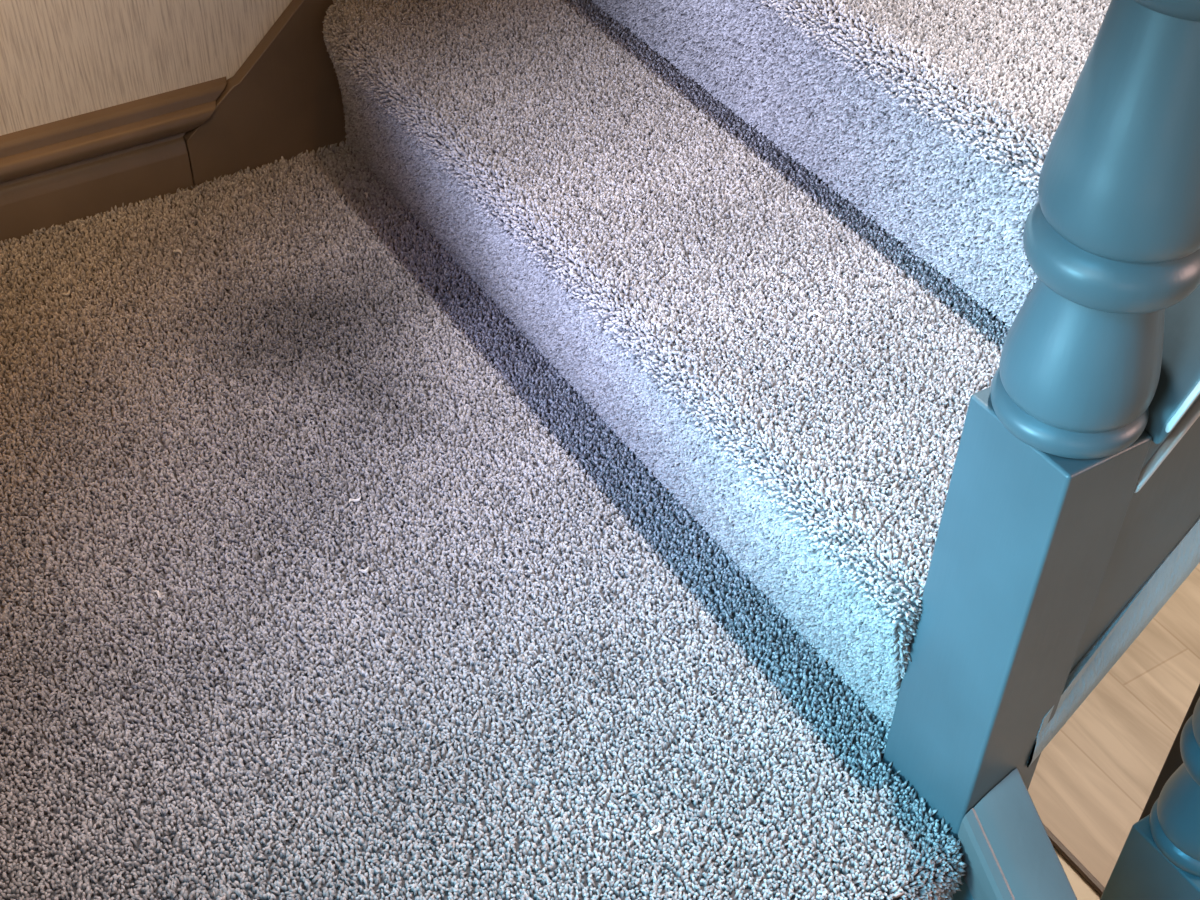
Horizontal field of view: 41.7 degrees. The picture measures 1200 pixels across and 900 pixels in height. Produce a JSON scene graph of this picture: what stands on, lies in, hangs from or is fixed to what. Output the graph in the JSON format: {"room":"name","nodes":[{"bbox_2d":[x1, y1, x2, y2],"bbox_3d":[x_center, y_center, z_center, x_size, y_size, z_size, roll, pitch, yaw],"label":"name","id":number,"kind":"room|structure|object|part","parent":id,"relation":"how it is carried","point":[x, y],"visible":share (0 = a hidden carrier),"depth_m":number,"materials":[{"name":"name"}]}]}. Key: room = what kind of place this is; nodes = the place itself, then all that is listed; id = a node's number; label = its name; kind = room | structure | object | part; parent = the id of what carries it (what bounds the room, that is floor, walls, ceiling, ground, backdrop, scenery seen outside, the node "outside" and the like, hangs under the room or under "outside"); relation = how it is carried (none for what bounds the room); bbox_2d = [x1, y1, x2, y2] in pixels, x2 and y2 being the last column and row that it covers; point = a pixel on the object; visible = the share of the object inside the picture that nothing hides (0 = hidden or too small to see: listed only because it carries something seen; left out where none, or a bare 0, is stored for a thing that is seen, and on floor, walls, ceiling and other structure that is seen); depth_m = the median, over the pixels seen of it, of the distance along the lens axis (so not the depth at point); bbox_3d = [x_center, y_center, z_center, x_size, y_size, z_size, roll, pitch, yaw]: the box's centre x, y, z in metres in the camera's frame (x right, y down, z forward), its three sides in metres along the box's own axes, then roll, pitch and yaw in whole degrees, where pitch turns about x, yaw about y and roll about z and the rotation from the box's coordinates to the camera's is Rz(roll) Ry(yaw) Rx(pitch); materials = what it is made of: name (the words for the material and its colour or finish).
{"room":"staircase landing","nodes":[
{"label":"staircase landing","id":0,"kind":"room"},
{"bbox_2d":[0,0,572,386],"bbox_3d":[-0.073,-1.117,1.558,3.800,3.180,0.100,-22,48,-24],"label":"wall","id":1,"kind":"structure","parent":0,"point":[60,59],"depth_m":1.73,"materials":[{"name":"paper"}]},
{"bbox_2d":[0,76,226,242],"bbox_3d":[-0.921,-0.176,1.621,1.166,0.130,0.028,-22,48,-24],"label":"baseboard","id":2,"kind":"structure","parent":1,"relation":"attached to","point":[73,168],"depth_m":1.78,"materials":[{"name":"brown paint"}]},
{"bbox_2d":[183,0,346,186],"bbox_3d":[0.123,-0.984,1.757,1.398,1.184,0.019,-22,48,-24],"label":"trim","id":3,"kind":"structure","parent":1,"relation":"attached to","point":[285,100],"depth_m":1.85,"materials":[{"name":"brown paint"}]},
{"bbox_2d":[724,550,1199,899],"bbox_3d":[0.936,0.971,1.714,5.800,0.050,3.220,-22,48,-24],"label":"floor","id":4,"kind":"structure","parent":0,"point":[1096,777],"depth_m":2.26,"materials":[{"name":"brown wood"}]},
{"bbox_2d":[951,768,1076,899],"bbox_3d":[0.500,0.807,1.247,0.050,0.878,0.799,-22,48,-24],"label":"stringer","id":5,"kind":"object","parent":4,"relation":"on","point":[1007,849],"visible":0.88,"depth_m":1.20,"materials":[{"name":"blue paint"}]},
{"bbox_2d":[1043,824,1104,895],"bbox_3d":[0.982,0.951,1.734,0.011,0.053,3.220,-22,48,-24],"label":"trim","id":6,"kind":"structure","parent":4,"relation":"on","point":[1057,844],"depth_m":2.11,"materials":[{"name":"brown wood"}]},
{"bbox_2d":[1100,697,1199,899],"bbox_3d":[0.566,0.439,1.558,0.106,0.926,0.106,-15,45,-17],"label":"newel post","id":7,"kind":"object","parent":4,"relation":"on","point":[1159,858],"visible":1,"depth_m":1.47,"materials":[{"name":"teal paint"}]},
{"bbox_3d":[0.574,0.205,1.342,0.102,0.144,0.102,-22,48,-24],"label":"turned bulb","id":8,"kind":"part","parent":7,"relation":"part of","materials":[{"name":"teal paint"}]},
{"bbox_2d":[1139,684,1199,819],"bbox_3d":[0.621,0.435,1.656,0.072,0.800,0.108,-22,48,-24],"label":"post","id":9,"kind":"object","parent":4,"relation":"on","point":[1173,761],"visible":0.02,"depth_m":1.57,"materials":[{"name":"brown wood"}]},
{"bbox_3d":[0.068,1.067,1.104,0.980,0.212,0.306,-22,48,-24],"label":"carpeted step","id":10,"kind":"structure","parent":0,"visible":0},
{"bbox_3d":[-0.061,0.776,1.127,0.980,0.210,0.303,-22,48,-24],"label":"carpeted step","id":11,"kind":"structure","parent":10,"relation":"on","visible":0},
{"bbox_3d":[-0.148,0.587,1.148,0.970,0.228,0.038,-22,48,-24],"label":"landing riser","id":12,"kind":"object","parent":11,"relation":"on","visible":0},
{"bbox_2d":[0,139,965,899],"bbox_3d":[-0.427,0.154,1.400,1.014,0.073,1.196,-22,48,-24],"label":"landing","id":13,"kind":"object","parent":12,"relation":"on","point":[540,661],"visible":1,"depth_m":1.37,"materials":[{"name":"grey carpet"}]},
{"bbox_2d":[153,590,162,598],"bbox_3d":[-0.387,0.128,1.384,0.005,0.004,0.012,-30,51,-29],"label":"lint fleck","id":14,"kind":"object","parent":13,"relation":"on","point":[156,591],"visible":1,"depth_m":1.38,"materials":[{"name":"white fabric"}]},
{"bbox_2d":[349,496,360,502],"bbox_3d":[-0.230,0.047,1.477,0.013,0.005,0.006,-22,48,-24],"label":"lint fleck","id":15,"kind":"object","parent":13,"relation":"on","point":[359,498],"visible":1,"depth_m":1.48,"materials":[{"name":"white fabric"}]},
{"bbox_2d":[358,566,368,572],"bbox_3d":[-0.211,0.108,1.411,0.010,0.005,0.006,-22,48,-24],"label":"lint fleck","id":16,"kind":"object","parent":13,"relation":"on","point":[367,568],"visible":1,"depth_m":1.41,"materials":[{"name":"white fabric"}]},
{"bbox_2d":[649,822,660,835],"bbox_3d":[0.043,0.294,1.218,0.006,0.005,0.014,30,49,27],"label":"lint fleck","id":17,"kind":"object","parent":13,"relation":"on","point":[658,829],"visible":1,"depth_m":1.22,"materials":[{"name":"white fabric"}]},
{"bbox_2d":[322,0,1009,727],"bbox_3d":[0.066,-0.172,1.586,0.301,0.209,1.089,-22,48,-24],"label":"carpeted step","id":18,"kind":"structure","parent":13,"relation":"on","point":[664,255],"depth_m":1.45,"materials":[{"name":"grey carpet"}]},
{"bbox_2d":[808,310,822,316],"bbox_3d":[0.190,-0.120,1.384,0.013,0.005,0.006,2,43,1],"label":"lint fleck","id":19,"kind":"object","parent":18,"relation":"on","point":[815,311],"visible":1,"depth_m":1.38,"materials":[{"name":"white fabric"}]},
{"bbox_2d":[590,0,1110,327],"bbox_3d":[0.286,-0.399,1.553,0.304,0.208,1.096,-22,48,-24],"label":"carpeted step","id":20,"kind":"structure","parent":18,"relation":"on","point":[937,121],"depth_m":1.39,"materials":[{"name":"grey carpet"}]},
{"bbox_2d":[883,0,1199,856],"bbox_3d":[0.298,-0.048,0.985,0.106,1.684,0.106,-30,51,-30],"label":"newel post","id":21,"kind":"object","parent":13,"relation":"on","point":[1051,455],"visible":1,"depth_m":0.97,"materials":[{"name":"blue paint"}]},
{"bbox_2d":[1027,284,1199,767],"bbox_3d":[0.779,-0.501,0.953,1.065,1.471,0.088,-22,48,-24],"label":"stringer","id":22,"kind":"object","parent":21,"relation":"attached to","point":[1157,546],"visible":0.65,"depth_m":1.10,"materials":[{"name":"blue paint"}]},
{"bbox_3d":[0.793,-0.373,1.033,1.065,1.176,0.013,-22,48,-24],"label":"moulding","id":23,"kind":"part","parent":22,"relation":"part of","materials":[{"name":"blue paint"}]},
{"bbox_3d":[0.303,-0.185,0.858,0.102,0.144,0.102,-22,48,-24],"label":"turned bulb","id":24,"kind":"part","parent":21,"relation":"part of","materials":[{"name":"blue paint"}]}
]}

